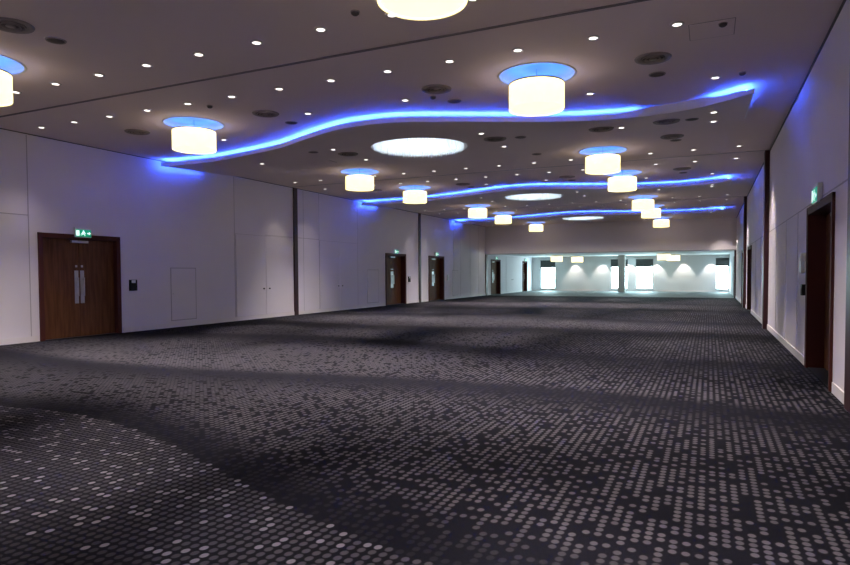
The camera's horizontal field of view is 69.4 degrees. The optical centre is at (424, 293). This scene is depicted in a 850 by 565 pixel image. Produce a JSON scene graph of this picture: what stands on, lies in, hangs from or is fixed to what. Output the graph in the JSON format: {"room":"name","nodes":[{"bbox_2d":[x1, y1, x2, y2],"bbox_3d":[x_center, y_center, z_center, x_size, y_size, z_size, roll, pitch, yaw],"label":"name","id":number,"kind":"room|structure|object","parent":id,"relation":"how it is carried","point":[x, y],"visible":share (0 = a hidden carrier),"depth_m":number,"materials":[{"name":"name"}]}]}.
{"room":"exhibition hall","nodes":[
{"label":"exhibition hall","id":0,"kind":"room"},
{"bbox_2d":[0,129,531,340],"bbox_3d":[-2.333,-1.878,28.005,0.001,5.035,55.640,1,2,25],"label":"wall","id":1,"kind":"structure","parent":0,"point":[164,218],"depth_m":17.62,"materials":[{"name":"painted plaster"}]},
{"bbox_2d":[26,135,31,335],"bbox_3d":[-8.907,-1.298,13.804,0.004,4.515,0.022,1,2,25],"label":"trim","id":2,"kind":"structure","parent":1,"relation":"attached to","point":[26,135],"depth_m":13.79,"materials":[{"name":"grey metal"}]},
{"bbox_2d":[37,232,121,340],"bbox_3d":[-8.470,-0.232,15.033,0.285,2.560,2.270,1,2,25],"label":"door","id":3,"kind":"structure","parent":1,"relation":"in","point":[79,278],"depth_m":14.99,"materials":[{"name":"brown wood"}]},
{"bbox_2d":[73,227,90,237],"bbox_3d":[-8.335,-1.493,14.943,0.074,0.235,0.424,1,2,25],"label":"exit sign","id":4,"kind":"object","parent":1,"relation":"attached to","point":[77,231],"visible":1,"depth_m":14.90,"materials":[{"name":"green plastic"}]},
{"bbox_2d":[129,280,136,290],"bbox_3d":[-7.740,-0.232,16.289,0.056,0.290,0.220,1,2,25],"label":"card reader","id":5,"kind":"object","parent":1,"relation":"attached to","point":[132,283],"visible":1,"depth_m":16.25,"materials":[{"name":"black plastic"}]},
{"bbox_2d":[170,268,196,320],"bbox_3d":[-7.023,-0.003,17.889,0.018,1.520,0.950,1,2,25],"label":"access panel","id":6,"kind":"object","parent":1,"relation":"attached to","point":[183,281],"visible":1,"depth_m":17.87,"materials":[{"name":"paint"}]},
{"bbox_2d":[233,177,235,316],"bbox_3d":[-6.136,-1.509,19.790,0.004,4.515,0.022,1,2,25],"label":"trim","id":7,"kind":"structure","parent":1,"relation":"attached to","point":[233,177],"depth_m":19.78,"materials":[{"name":"grey"}]},
{"bbox_2d":[0,128,483,226],"bbox_3d":[-4.892,-3.890,22.416,0.012,0.020,42.880,1,2,25],"label":"trim","id":8,"kind":"structure","parent":1,"relation":"attached to","point":[0,128],"depth_m":16.39,"materials":[{"name":"grey"}]},
{"bbox_2d":[235,233,292,316],"bbox_3d":[-5.467,-0.650,21.175,0.070,2.700,2.940,1,2,25],"label":"double door","id":9,"kind":"structure","parent":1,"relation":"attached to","point":[263,263],"depth_m":21.05,"materials":[{"name":"grey paint"}]},
{"bbox_2d":[0,289,531,344],"bbox_3d":[-2.312,0.523,28.080,0.018,0.130,55.040,1,2,25],"label":"baseboard","id":10,"kind":"structure","parent":1,"relation":"attached to","point":[211,321],"depth_m":19.54,"materials":[{"name":"paint"}]},
{"bbox_2d":[293,188,298,314],"bbox_3d":[-4.775,-1.563,22.675,0.050,4.680,0.220,1,2,25],"label":"wall post","id":11,"kind":"object","parent":1,"relation":"attached to","point":[295,207],"visible":0.9,"depth_m":22.64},
{"bbox_2d":[318,194,319,296],"bbox_3d":[-4.149,-1.660,24.080,0.004,4.515,0.022,1,2,25],"label":"trim","id":12,"kind":"structure","parent":1,"relation":"attached to","point":[318,194],"depth_m":24.11,"materials":[{"name":"grey metal"}]},
{"bbox_2d":[319,240,357,308],"bbox_3d":[-3.506,-0.799,25.411,0.070,2.700,2.840,1,2,25],"label":"double door","id":13,"kind":"structure","parent":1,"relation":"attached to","point":[338,260],"depth_m":25.32,"materials":[{"name":"grey"}]},
{"bbox_2d":[367,270,378,302],"bbox_3d":[-2.361,-0.353,27.956,0.018,1.510,1.050,1,2,25],"label":"access panel","id":14,"kind":"object","parent":1,"relation":"attached to","point":[372,275],"visible":1,"depth_m":27.92,"materials":[{"name":"paint"}]},
{"bbox_2d":[385,253,405,305],"bbox_3d":[-1.574,-0.762,30.069,0.405,2.560,2.270,1,2,25],"label":"door","id":15,"kind":"structure","parent":1,"relation":"in","point":[395,264],"depth_m":30.41,"materials":[{"name":"brown wood"}]},
{"bbox_2d":[418,213,420,301],"bbox_3d":[-0.272,-1.905,32.398,0.050,4.680,0.220,1,2,25],"label":"wall post","id":16,"kind":"object","parent":1,"relation":"attached to","point":[419,214],"visible":0.86,"depth_m":32.34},
{"bbox_2d":[428,256,443,300],"bbox_3d":[0.484,-0.918,34.513,0.405,2.560,2.270,1,2,25],"label":"door","id":17,"kind":"structure","parent":1,"relation":"in","point":[435,263],"depth_m":34.88,"materials":[{"name":"brown wood"}]},
{"bbox_2d":[453,221,453,264],"bbox_3d":[1.710,-2.106,36.732,0.004,4.515,0.022,1,2,25],"label":"trim","id":18,"kind":"structure","parent":1,"relation":"attached to","point":[453,221],"depth_m":36.69,"materials":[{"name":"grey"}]},
{"bbox_2d":[491,259,500,294],"bbox_3d":[4.911,-1.255,44.072,0.405,2.560,2.250,1,2,25],"label":"door","id":19,"kind":"structure","parent":1,"relation":"in","point":[495,264],"depth_m":44.68,"materials":[{"name":"brown wood"}]},
{"bbox_2d":[506,257,517,290],"bbox_3d":[6.774,-1.536,47.610,0.070,2.610,3.050,1,2,25],"label":"door","id":20,"kind":"structure","parent":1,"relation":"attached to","point":[511,262],"depth_m":47.49,"materials":[{"name":"grey wood"}]},
{"bbox_2d":[522,261,526,291],"bbox_3d":[8.124,-1.499,51.011,0.405,2.560,1.550,1,2,25],"label":"door","id":21,"kind":"structure","parent":1,"relation":"in","point":[524,263],"depth_m":51.48,"materials":[{"name":"brown wood"}]},
{"bbox_2d":[0,0,842,226],"bbox_3d":[1.995,-3.825,19.091,15.904,0.001,43.230,1,2,25],"label":"ceiling","id":22,"kind":"structure","parent":0,"point":[776,43],"depth_m":10.03,"materials":[{"name":"paint"}]},
{"bbox_2d":[0,54,26,106],"bbox_3d":[-6.656,-3.221,9.121,1.248,0.645,1.248,-2,2,-34],"label":"pendant light","id":23,"kind":"object","parent":22,"relation":"hanging from","point":[9,66],"visible":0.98,"depth_m":9.27,"materials":[{"name":"white fabric"}]},
{"bbox_2d":[0,97,10,104],"bbox_3d":[-6.654,-2.925,9.131,0.842,0.018,0.842,1,2,25],"label":"diffuser","id":24,"kind":"object","parent":23,"relation":"attached to","point":[3,100],"depth_m":9.31,"materials":[{"name":"white"}]},
{"bbox_2d":[45,37,66,44],"bbox_3d":[-5.000,-3.428,8.314,0.260,0.012,0.260,1,2,25],"label":"ceiling speaker","id":25,"kind":"object","parent":22,"relation":"attached to","point":[55,40],"visible":1,"depth_m":8.30,"materials":[{"name":"paint"}]},
{"bbox_2d":[47,38,64,43],"bbox_3d":[-5.000,-3.430,8.314,0.212,0.007,0.212,1,2,25],"label":"grille","id":26,"kind":"object","parent":25,"relation":"attached to","point":[52,40],"depth_m":8.30,"materials":[{"name":"grey metal"}]},
{"bbox_2d":[0,0,205,42],"bbox_3d":[-4.707,-3.237,5.289,14.345,0.188,5.688,1,2,25],"label":"ceiling panel","id":27,"kind":"object","parent":22,"relation":"attached to","point":[49,18],"visible":0.97,"depth_m":7.38,"materials":[{"name":"paint"}]},
{"bbox_2d":[0,17,34,33],"bbox_3d":[-5.210,-3.369,7.718,0.524,0.030,0.524,1,2,25],"label":"air diffuser","id":28,"kind":"object","parent":27,"relation":"attached to","point":[11,25],"visible":1,"depth_m":7.73,"materials":[{"name":"paint"}]},
{"bbox_2d":[124,129,149,134],"bbox_3d":[-6.391,-3.588,13.638,0.524,0.030,0.524,1,2,25],"label":"ceiling vent","id":29,"kind":"object","parent":22,"relation":"in","point":[130,131],"visible":1,"depth_m":13.58,"materials":[{"name":"metal"}]},
{"bbox_2d":[140,63,152,67],"bbox_3d":[-4.223,-3.465,9.309,0.176,0.012,0.176,1,2,25],"label":"recessed light","id":30,"kind":"object","parent":22,"relation":"in","point":[147,65],"visible":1,"depth_m":9.30,"materials":[{"name":"grey"}]},
{"bbox_2d":[162,117,224,153],"bbox_3d":[-4.875,-3.357,12.966,1.248,0.645,1.248,-1,2,-17],"label":"pendant light","id":31,"kind":"object","parent":22,"relation":"hanging from","point":[191,135],"visible":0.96,"depth_m":12.77,"materials":[{"name":"white"}]},
{"bbox_2d":[174,146,214,152],"bbox_3d":[-4.873,-3.060,12.976,0.842,0.018,0.842,1,2,25],"label":"diffuser","id":32,"kind":"object","parent":31,"relation":"attached to","point":[184,149],"depth_m":12.96,"materials":[{"name":"white plastic"}]},
{"bbox_2d":[192,52,204,56],"bbox_3d":[-3.268,-3.455,8.867,0.176,0.012,0.176,1,2,25],"label":"recessed light","id":33,"kind":"object","parent":22,"relation":"in","point":[197,54],"visible":1,"depth_m":8.86,"materials":[{"name":"grey"}]},
{"bbox_2d":[250,40,262,44],"bbox_3d":[-2.312,-3.446,8.425,0.176,0.012,0.176,1,2,25],"label":"recessed light","id":34,"kind":"object","parent":22,"relation":"in","point":[253,42],"visible":1,"depth_m":8.41,"materials":[{"name":"grey"}]},
{"bbox_2d":[252,110,278,117],"bbox_3d":[-3.151,-3.554,12.139,0.524,0.030,0.524,1,2,25],"label":"ceiling vent","id":35,"kind":"object","parent":22,"relation":"in","point":[260,113],"visible":1,"depth_m":12.09,"materials":[{"name":"paint"}]},
{"bbox_2d":[314,27,326,32],"bbox_3d":[-1.357,-3.436,7.983,0.176,0.012,0.176,1,2,25],"label":"recessed light","id":36,"kind":"object","parent":22,"relation":"in","point":[317,29],"visible":1,"depth_m":7.98,"materials":[{"name":"grey"}]},
{"bbox_2d":[0,0,648,117],"bbox_3d":[-2.455,-3.481,9.482,15.304,0.012,0.050,1,2,25],"label":"trim","id":37,"kind":"structure","parent":22,"relation":"attached to","point":[634,1],"depth_m":8.74,"materials":[{"name":"grey"}]},
{"bbox_2d":[351,10,359,15],"bbox_3d":[-0.848,-3.403,7.451,0.110,0.047,0.110,1,2,25],"label":"smoke detector","id":38,"kind":"object","parent":22,"relation":"attached to","point":[353,12],"visible":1,"depth_m":7.42,"materials":[{"name":"paint"}]},
{"bbox_2d":[339,168,379,190],"bbox_3d":[-2.032,-3.573,19.107,1.248,0.645,1.248,-1,2,-17],"label":"pendant light","id":39,"kind":"object","parent":22,"relation":"hanging from","point":[358,179],"visible":0.97,"depth_m":18.84,"materials":[{"name":"white fabric"}]},
{"bbox_2d":[348,187,371,190],"bbox_3d":[-2.030,-3.276,19.116,0.842,0.018,0.842,1,2,25],"label":"diffuser","id":40,"kind":"object","parent":39,"relation":"attached to","point":[349,188],"depth_m":19.01,"materials":[{"name":"white plastic"}]},
{"bbox_2d":[398,185,431,203],"bbox_3d":[-0.373,-3.699,22.689,1.248,0.645,1.248,-2,2,-34],"label":"pendant light","id":41,"kind":"object","parent":22,"relation":"hanging from","point":[413,194],"visible":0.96,"depth_m":22.43,"materials":[{"name":"white fabric"}]},
{"bbox_2d":[377,0,467,20],"bbox_3d":[-0.027,-3.150,5.944,1.248,0.645,1.248,1,2,28],"label":"pendant light","id":42,"kind":"object","parent":22,"relation":"hanging from","point":[418,10],"visible":1,"depth_m":6.13,"materials":[{"name":"white"}]},
{"bbox_2d":[421,84,451,93],"bbox_3d":[0.198,-3.520,10.590,0.524,0.030,0.524,1,2,25],"label":"ceiling vent","id":43,"kind":"object","parent":22,"relation":"in","point":[435,88],"visible":1,"depth_m":10.55,"materials":[{"name":"paint"}]},
{"bbox_2d":[444,59,454,63],"bbox_3d":[0.368,-3.484,9.200,0.176,0.012,0.176,1,2,25],"label":"recessed light","id":44,"kind":"object","parent":22,"relation":"in","point":[448,61],"visible":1,"depth_m":9.19,"materials":[{"name":"grey glass"}]},
{"bbox_2d":[447,99,460,102],"bbox_3d":[0.542,-3.555,11.333,0.260,0.012,0.260,1,2,25],"label":"ceiling speaker","id":45,"kind":"object","parent":22,"relation":"attached to","point":[450,100],"visible":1,"depth_m":11.33,"materials":[{"name":"paint"}]},
{"bbox_2d":[161,89,754,179],"bbox_3d":[-0.204,-3.580,15.012,14.345,0.188,5.688,1,2,25],"label":"ceiling panel","id":46,"kind":"object","parent":22,"relation":"attached to","point":[541,133],"visible":1,"depth_m":13.63,"materials":[{"name":"paint"}]},
{"bbox_2d":[338,152,357,155],"bbox_3d":[-1.969,-3.565,15.671,0.524,0.030,0.524,1,2,25],"label":"air diffuser","id":47,"kind":"object","parent":46,"relation":"attached to","point":[343,153],"visible":1,"depth_m":15.62,"materials":[{"name":"paint"}]},
{"bbox_2d":[371,138,467,157],"bbox_3d":[-0.155,-3.887,14.952,2.420,0.822,2.420,1,2,25],"label":"ceiling light","id":48,"kind":"object","parent":46,"relation":"hanging from","point":[408,147],"visible":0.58,"depth_m":15.28,"materials":[{"name":"white"}]},
{"bbox_2d":[484,137,505,141],"bbox_3d":[1.598,-3.531,14.020,0.524,0.030,0.524,1,2,25],"label":"air diffuser","id":49,"kind":"object","parent":46,"relation":"attached to","point":[489,139],"visible":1,"depth_m":13.98,"materials":[{"name":"paint"}]},
{"bbox_2d":[589,127,613,131],"bbox_3d":[3.752,-3.504,13.079,0.524,0.030,0.524,1,2,25],"label":"air diffuser","id":50,"kind":"object","parent":46,"relation":"attached to","point":[596,129],"visible":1,"depth_m":13.05,"materials":[{"name":"paint"}]},
{"bbox_2d":[653,119,679,124],"bbox_3d":[4.898,-3.493,12.461,0.524,0.030,0.524,1,2,25],"label":"air diffuser","id":51,"kind":"object","parent":46,"relation":"attached to","point":[665,121],"visible":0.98,"depth_m":12.45,"materials":[{"name":"paint"}]},
{"bbox_2d":[465,204,490,217],"bbox_3d":[2.471,-3.915,28.829,1.248,0.645,1.248,-1,2,-23],"label":"pendant light","id":52,"kind":"object","parent":22,"relation":"hanging from","point":[478,212],"visible":0.97,"depth_m":28.52,"materials":[{"name":"white"}]},
{"bbox_2d":[491,212,514,223],"bbox_3d":[4.130,-4.042,32.412,1.248,0.645,1.248,0,2,5],"label":"pendant light","id":53,"kind":"object","parent":22,"relation":"hanging from","point":[499,219],"visible":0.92,"depth_m":32.12,"materials":[{"name":"white"}]},
{"bbox_2d":[512,48,523,52],"bbox_3d":[1.323,-3.475,8.758,0.176,0.012,0.176,1,2,25],"label":"recessed light","id":54,"kind":"object","parent":22,"relation":"in","point":[515,50],"visible":1,"depth_m":8.76,"materials":[{"name":"grey"}]},
{"bbox_2d":[298,150,763,186],"bbox_3d":[2.047,-3.826,19.205,15.304,0.006,0.040,1,2,25],"label":"trim","id":55,"kind":"structure","parent":22,"relation":"attached to","point":[758,150],"depth_m":18.48,"materials":[{"name":"grey"}]},
{"bbox_2d":[526,222,545,231],"bbox_3d":[6.973,-4.258,38.552,1.248,0.645,1.248,-2,2,-40],"label":"pendant light","id":56,"kind":"object","parent":22,"relation":"hanging from","point":[532,227],"visible":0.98,"depth_m":38.22,"materials":[{"name":"white fabric"}]},
{"bbox_2d":[497,62,576,116],"bbox_3d":[1.795,-3.288,9.880,1.248,0.645,1.248,1,2,39],"label":"pendant light","id":57,"kind":"object","parent":22,"relation":"hanging from","point":[535,88],"visible":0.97,"depth_m":9.68,"materials":[{"name":"white fabric"}]},
{"bbox_2d":[510,102,562,114],"bbox_3d":[1.797,-2.992,9.890,0.842,0.018,0.842,1,2,25],"label":"diffuser","id":58,"kind":"object","parent":57,"relation":"attached to","point":[516,108],"depth_m":9.87,"materials":[{"name":"white"}]},
{"bbox_2d":[362,178,732,209],"bbox_3d":[4.298,-3.922,24.735,14.345,0.188,5.688,1,2,25],"label":"ceiling panel","id":59,"kind":"object","parent":22,"relation":"attached to","point":[569,192],"visible":0.87,"depth_m":23.68,"materials":[{"name":"paint"}]},
{"bbox_2d":[504,193,563,200],"bbox_3d":[4.348,-4.230,24.674,2.420,0.822,2.420,1,2,25],"label":"ceiling light","id":60,"kind":"object","parent":59,"relation":"hanging from","point":[539,196],"visible":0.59,"depth_m":24.86,"materials":[{"name":"white"}]},
{"bbox_2d":[425,196,741,212],"bbox_3d":[6.549,-4.169,28.927,15.304,0.006,0.040,1,2,25],"label":"trim","id":61,"kind":"structure","parent":22,"relation":"attached to","point":[737,196],"depth_m":28.36,"materials":[{"name":"grey"}]},
{"bbox_2d":[455,209,724,224],"bbox_3d":[8.800,-4.265,34.457,14.345,0.188,5.688,1,2,25],"label":"ceiling panel","id":62,"kind":"object","parent":22,"relation":"attached to","point":[558,217],"visible":0.83,"depth_m":33.24,"materials":[{"name":"paint"}]},
{"bbox_2d":[562,216,604,220],"bbox_3d":[8.850,-4.572,34.397,2.420,0.822,2.420,1,2,25],"label":"ceiling light","id":63,"kind":"object","parent":62,"relation":"hanging from","point":[591,217],"visible":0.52,"depth_m":34.67,"materials":[{"name":"white"}]},
{"bbox_2d":[587,35,599,40],"bbox_3d":[2.279,-3.465,8.316,0.176,0.012,0.176,1,2,25],"label":"recessed light","id":64,"kind":"object","parent":22,"relation":"in","point":[593,37],"visible":1,"depth_m":8.29,"materials":[{"name":"grey glass"}]},
{"bbox_2d":[578,146,627,174],"bbox_3d":[4.639,-3.505,16.020,1.248,0.645,1.248,0,2,22],"label":"pendant light","id":65,"kind":"object","parent":22,"relation":"hanging from","point":[602,160],"visible":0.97,"depth_m":15.80,"materials":[{"name":"white"}]},
{"bbox_2d":[587,169,618,173],"bbox_3d":[4.640,-3.208,16.030,0.842,0.018,0.842,1,2,25],"label":"diffuser","id":66,"kind":"object","parent":65,"relation":"attached to","point":[589,171],"depth_m":16.04,"materials":[{"name":"white plastic"}]},
{"bbox_2d":[603,170,642,191],"bbox_3d":[6.298,-3.631,19.603,1.248,0.645,1.248,-1,2,-12],"label":"pendant light","id":67,"kind":"object","parent":22,"relation":"hanging from","point":[624,180],"visible":0.94,"depth_m":19.32,"materials":[{"name":"white"}]},
{"bbox_2d":[609,188,634,190],"bbox_3d":[6.299,-3.334,19.613,0.842,0.018,0.842,1,2,25],"label":"diffuser","id":68,"kind":"object","parent":67,"relation":"attached to","point":[610,189],"depth_m":19.53,"materials":[{"name":"white plastic"}]},
{"bbox_2d":[627,195,658,210],"bbox_3d":[9.141,-3.847,25.743,1.248,0.645,1.248,-2,2,-34],"label":"pendant light","id":69,"kind":"object","parent":22,"relation":"hanging from","point":[639,204],"visible":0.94,"depth_m":25.48,"materials":[{"name":"white fabric"}]},
{"bbox_2d":[634,52,671,64],"bbox_3d":[3.383,-3.488,9.116,0.524,0.030,0.524,1,2,25],"label":"ceiling vent","id":70,"kind":"object","parent":22,"relation":"in","point":[651,58],"visible":1,"depth_m":9.08,"materials":[{"name":"metal"}]},
{"bbox_2d":[641,204,664,217],"bbox_3d":[10.800,-3.973,29.326,1.248,0.645,1.248,0,2,5],"label":"pendant light","id":71,"kind":"object","parent":22,"relation":"hanging from","point":[656,213],"visible":0.67,"depth_m":28.98,"materials":[{"name":"white fabric"}]},
{"bbox_2d":[649,72,665,76],"bbox_3d":[3.727,-3.523,9.859,0.260,0.012,0.260,1,2,25],"label":"ceiling speaker","id":72,"kind":"object","parent":22,"relation":"attached to","point":[654,74],"visible":1,"depth_m":9.85,"materials":[{"name":"paint"}]},
{"bbox_2d":[650,73,663,76],"bbox_3d":[3.727,-3.524,9.859,0.212,0.007,0.212,1,2,25],"label":"grille","id":73,"kind":"object","parent":72,"relation":"attached to","point":[651,74],"depth_m":9.86,"materials":[{"name":"grey"}]},
{"bbox_2d":[653,216,671,227],"bbox_3d":[13.643,-4.190,35.466,1.248,0.645,1.248,0,2,22],"label":"pendant light","id":74,"kind":"object","parent":22,"relation":"hanging from","point":[657,222],"visible":0.9,"depth_m":35.13,"materials":[{"name":"white"}]},
{"bbox_2d":[660,134,683,139],"bbox_3d":[5.783,-3.673,14.371,0.524,0.030,0.524,1,2,25],"label":"ceiling vent","id":75,"kind":"object","parent":22,"relation":"in","point":[669,136],"visible":1,"depth_m":14.29,"materials":[{"name":"paint"}]},
{"bbox_2d":[670,21,684,27],"bbox_3d":[3.235,-3.455,7.874,0.176,0.012,0.176,1,2,25],"label":"recessed light","id":76,"kind":"object","parent":22,"relation":"in","point":[678,23],"visible":1,"depth_m":7.86,"materials":[{"name":"grey"}]},
{"bbox_2d":[673,167,690,170],"bbox_3d":[7.885,-3.830,18.838,0.524,0.030,0.524,1,2,25],"label":"ceiling vent","id":77,"kind":"object","parent":22,"relation":"in","point":[680,168],"visible":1,"depth_m":18.75,"materials":[{"name":"paint"}]},
{"bbox_2d":[688,17,735,40],"bbox_3d":[3.764,-3.468,8.058,0.550,0.006,0.600,1,2,25],"label":"ceiling hatch","id":78,"kind":"object","parent":22,"relation":"attached to","point":[710,29],"visible":1,"depth_m":8.04,"materials":[{"name":"paint"}]},
{"bbox_2d":[0,291,849,564],"bbox_3d":[4.625,0.709,24.875,16.104,0.100,55.640,1,2,25],"label":"floor","id":79,"kind":"structure","parent":0,"point":[486,429],"depth_m":5.52,"materials":[{"name":"carpet"}]},
{"bbox_2d":[485,255,487,294],"bbox_3d":[4.218,-1.296,42.088,0.067,2.780,0.310,1,2,25],"label":"post","id":80,"kind":"object","parent":79,"relation":"on","point":[486,256],"visible":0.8,"depth_m":41.99,"materials":[{"name":"white paint"}]},
{"bbox_2d":[618,255,625,291],"bbox_3d":[15.197,-1.565,47.430,0.530,2.855,0.530,1,2,25],"label":"column","id":81,"kind":"structure","parent":79,"relation":"on","point":[621,258],"depth_m":47.20,"materials":[{"name":"paint"}]},
{"bbox_2d":[734,250,735,297],"bbox_3d":[18.027,-1.155,35.698,0.097,2.780,0.310,1,2,25],"label":"post","id":82,"kind":"object","parent":79,"relation":"on","point":[734,250],"visible":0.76,"depth_m":35.56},
{"bbox_2d":[485,217,736,253],"bbox_3d":[11.117,-4.092,38.800,15.404,2.855,0.300,1,2,25],"label":"wall header","id":83,"kind":"structure","parent":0,"point":[700,233],"depth_m":38.30,"materials":[{"name":"paint"}]},
{"bbox_2d":[485,249,735,254],"bbox_3d":[11.124,-2.642,38.847,15.304,0.045,0.322,1,2,25],"label":"trim","id":84,"kind":"structure","parent":83,"relation":"attached to","point":[719,249],"depth_m":38.25,"materials":[{"name":"grey metal"}]},
{"bbox_2d":[500,250,733,256],"bbox_3d":[13.729,-2.943,44.472,15.904,0.100,12.210,1,2,25],"label":"ceiling","id":85,"kind":"structure","parent":0,"point":[716,251],"depth_m":44.45,"materials":[{"name":"paint"}]},
{"bbox_2d":[551,256,562,261],"bbox_3d":[10.307,-2.766,48.053,0.900,0.455,0.900,1,2,25],"label":"pendant light","id":86,"kind":"object","parent":85,"relation":"hanging from","point":[553,258],"visible":0.94,"depth_m":47.71,"materials":[{"name":"white"}]},
{"bbox_2d":[571,256,582,261],"bbox_3d":[11.998,-2.735,48.374,0.900,0.455,0.900,1,2,25],"label":"pendant light","id":87,"kind":"object","parent":85,"relation":"hanging from","point":[573,259],"visible":1,"depth_m":47.99,"materials":[{"name":"white fabric"}]},
{"bbox_2d":[657,253,670,259],"bbox_3d":[17.056,-2.661,43.829,0.900,0.455,0.900,1,2,25],"label":"pendant light","id":88,"kind":"object","parent":85,"relation":"hanging from","point":[663,256],"visible":1,"depth_m":43.46,"materials":[{"name":"white fabric"}]},
{"bbox_2d":[667,255,679,260],"bbox_3d":[18.770,-2.732,46.341,0.900,0.455,0.900,1,2,25],"label":"pendant light","id":89,"kind":"object","parent":85,"relation":"hanging from","point":[673,257],"visible":0.76,"depth_m":45.94,"materials":[{"name":"white"}]},
{"bbox_2d":[532,254,729,289],"bbox_3d":[16.175,-1.674,49.785,15.904,3.010,0.001,1,2,25],"label":"wall","id":90,"kind":"structure","parent":0,"point":[692,272],"depth_m":49.55,"materials":[{"name":"white paint"}]},
{"bbox_2d":[540,260,554,267],"bbox_3d":[10.475,-2.553,52.327,1.300,0.625,0.060,1,2,25],"label":"roller blind","id":91,"kind":"object","parent":90,"relation":"attached to","point":[544,263],"visible":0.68,"depth_m":52.34,"materials":[{"name":"fabric"}]},
{"bbox_2d":[611,267,627,288],"bbox_3d":[15.835,-1.582,50.001,1.400,2.385,0.220,1,2,25],"label":"window","id":92,"kind":"structure","parent":90,"relation":"in","point":[611,267],"depth_m":50.08,"materials":[{"name":"white plastic"}]},
{"bbox_2d":[611,259,627,266],"bbox_3d":[15.784,-2.498,49.871,1.360,0.625,0.060,1,2,25],"label":"roller blind","id":93,"kind":"object","parent":90,"relation":"attached to","point":[614,262],"visible":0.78,"depth_m":49.99,"materials":[{"name":"fabric"}]},
{"bbox_2d":[532,289,728,291],"bbox_3d":[16.178,-0.285,49.822,15.304,0.130,0.018,1,2,25],"label":"baseboard","id":94,"kind":"structure","parent":90,"relation":"attached to","point":[532,289],"depth_m":49.50,"materials":[{"name":"paint"}]},
{"bbox_2d":[636,267,652,288],"bbox_3d":[17.587,-1.564,49.190,1.380,2.385,0.220,1,2,25],"label":"window","id":95,"kind":"structure","parent":90,"relation":"in","point":[636,267],"depth_m":49.16,"materials":[{"name":"white plastic"}]},
{"bbox_2d":[636,259,652,266],"bbox_3d":[17.536,-2.480,49.060,1.340,0.625,0.060,1,2,25],"label":"roller blind","id":96,"kind":"object","parent":90,"relation":"attached to","point":[639,262],"visible":1,"depth_m":49.05,"materials":[{"name":"fabric"}]},
{"bbox_2d":[716,258,728,265],"bbox_3d":[22.622,-2.428,46.706,0.930,0.625,0.060,1,2,25],"label":"roller blind","id":97,"kind":"object","parent":90,"relation":"attached to","point":[719,261],"visible":1,"depth_m":46.70,"materials":[{"name":"fabric"}]},
{"bbox_2d":[730,0,849,390],"bbox_3d":[11.556,-1.736,21.579,0.001,5.035,55.640,1,2,25],"label":"wall","id":98,"kind":"structure","parent":0,"point":[810,148],"depth_m":10.32,"materials":[{"name":"paint"}]},
{"bbox_2d":[741,251,742,303],"bbox_3d":[14.641,-0.770,27.869,0.405,2.560,2.300,1,2,25],"label":"door","id":99,"kind":"structure","parent":98,"relation":"in","point":[742,251],"depth_m":28.84,"materials":[{"name":"brown wood"}]},
{"bbox_2d":[742,196,746,307],"bbox_3d":[13.533,-1.763,25.988,0.115,4.680,0.340,1,2,25],"label":"wall post","id":100,"kind":"object","parent":98,"relation":"attached to","point":[745,197],"visible":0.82,"depth_m":25.85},
{"bbox_2d":[747,245,751,312],"bbox_3d":[12.619,-0.617,23.502,0.405,2.560,2.270,1,2,25],"label":"door","id":101,"kind":"structure","parent":98,"relation":"in","point":[749,249],"depth_m":24.43,"materials":[{"name":"brown wood"}]},
{"bbox_2d":[762,150,769,328],"bbox_3d":[9.031,-1.421,16.265,0.115,4.680,0.340,1,2,25],"label":"wall post","id":102,"kind":"object","parent":98,"relation":"attached to","point":[767,152],"visible":0.94,"depth_m":16.12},
{"bbox_2d":[729,290,843,403],"bbox_3d":[11.560,0.665,21.662,0.018,0.130,55.040,1,2,25],"label":"baseboard","id":103,"kind":"structure","parent":98,"relation":"attached to","point":[838,392],"depth_m":11.34,"materials":[{"name":"paint"}]},
{"bbox_2d":[737,0,845,215],"bbox_3d":[8.986,-3.733,15.995,0.012,0.050,42.880,1,2,25],"label":"trim","id":104,"kind":"structure","parent":98,"relation":"attached to","point":[844,1],"depth_m":9.61,"materials":[{"name":"grey"}]},
{"bbox_2d":[796,239,797,329],"bbox_3d":[6.571,-0.220,10.842,0.004,2.400,0.012,1,2,25],"label":"trim","id":105,"kind":"structure","parent":98,"relation":"attached to","point":[797,239],"depth_m":10.84,"materials":[{"name":"grey"}]},
{"bbox_2d":[799,253,805,273],"bbox_3d":[6.115,-0.498,9.941,0.079,0.340,0.160,1,2,25],"label":"intercom","id":106,"kind":"object","parent":98,"relation":"attached to","point":[802,259],"visible":0.99,"depth_m":9.87,"materials":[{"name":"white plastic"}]},
{"bbox_2d":[800,284,804,294],"bbox_3d":[6.115,-0.067,9.934,0.064,0.180,0.130,1,2,25],"label":"card reader","id":107,"kind":"object","parent":98,"relation":"attached to","point":[802,287],"visible":0.89,"depth_m":9.88,"materials":[{"name":"black plastic"}]},
{"bbox_2d":[769,179,847,231],"bbox_3d":[6.816,-1.448,11.347,0.004,0.020,10.400,1,2,25],"label":"trim","id":108,"kind":"structure","parent":98,"relation":"attached to","point":[846,179],"depth_m":8.40,"materials":[{"name":"grey"}]},
{"bbox_2d":[812,182,822,204],"bbox_3d":[5.529,-1.411,8.659,0.074,0.265,0.464,1,2,25],"label":"exit sign","id":109,"kind":"object","parent":98,"relation":"attached to","point":[817,189],"visible":0.93,"depth_m":8.46,"materials":[{"name":"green plastic"}]},
{"bbox_2d":[804,192,835,391],"bbox_3d":[5.706,-0.091,8.573,0.405,2.560,2.350,1,2,25],"label":"door","id":110,"kind":"structure","parent":98,"relation":"in","point":[820,217],"depth_m":9.48,"materials":[{"name":"brown wood"}]},
{"bbox_2d":[844,89,849,412],"bbox_3d":[4.558,-1.078,6.529,0.050,4.680,0.340,1,2,25],"label":"wall post","id":111,"kind":"object","parent":98,"relation":"attached to","point":[847,318],"visible":1,"depth_m":6.63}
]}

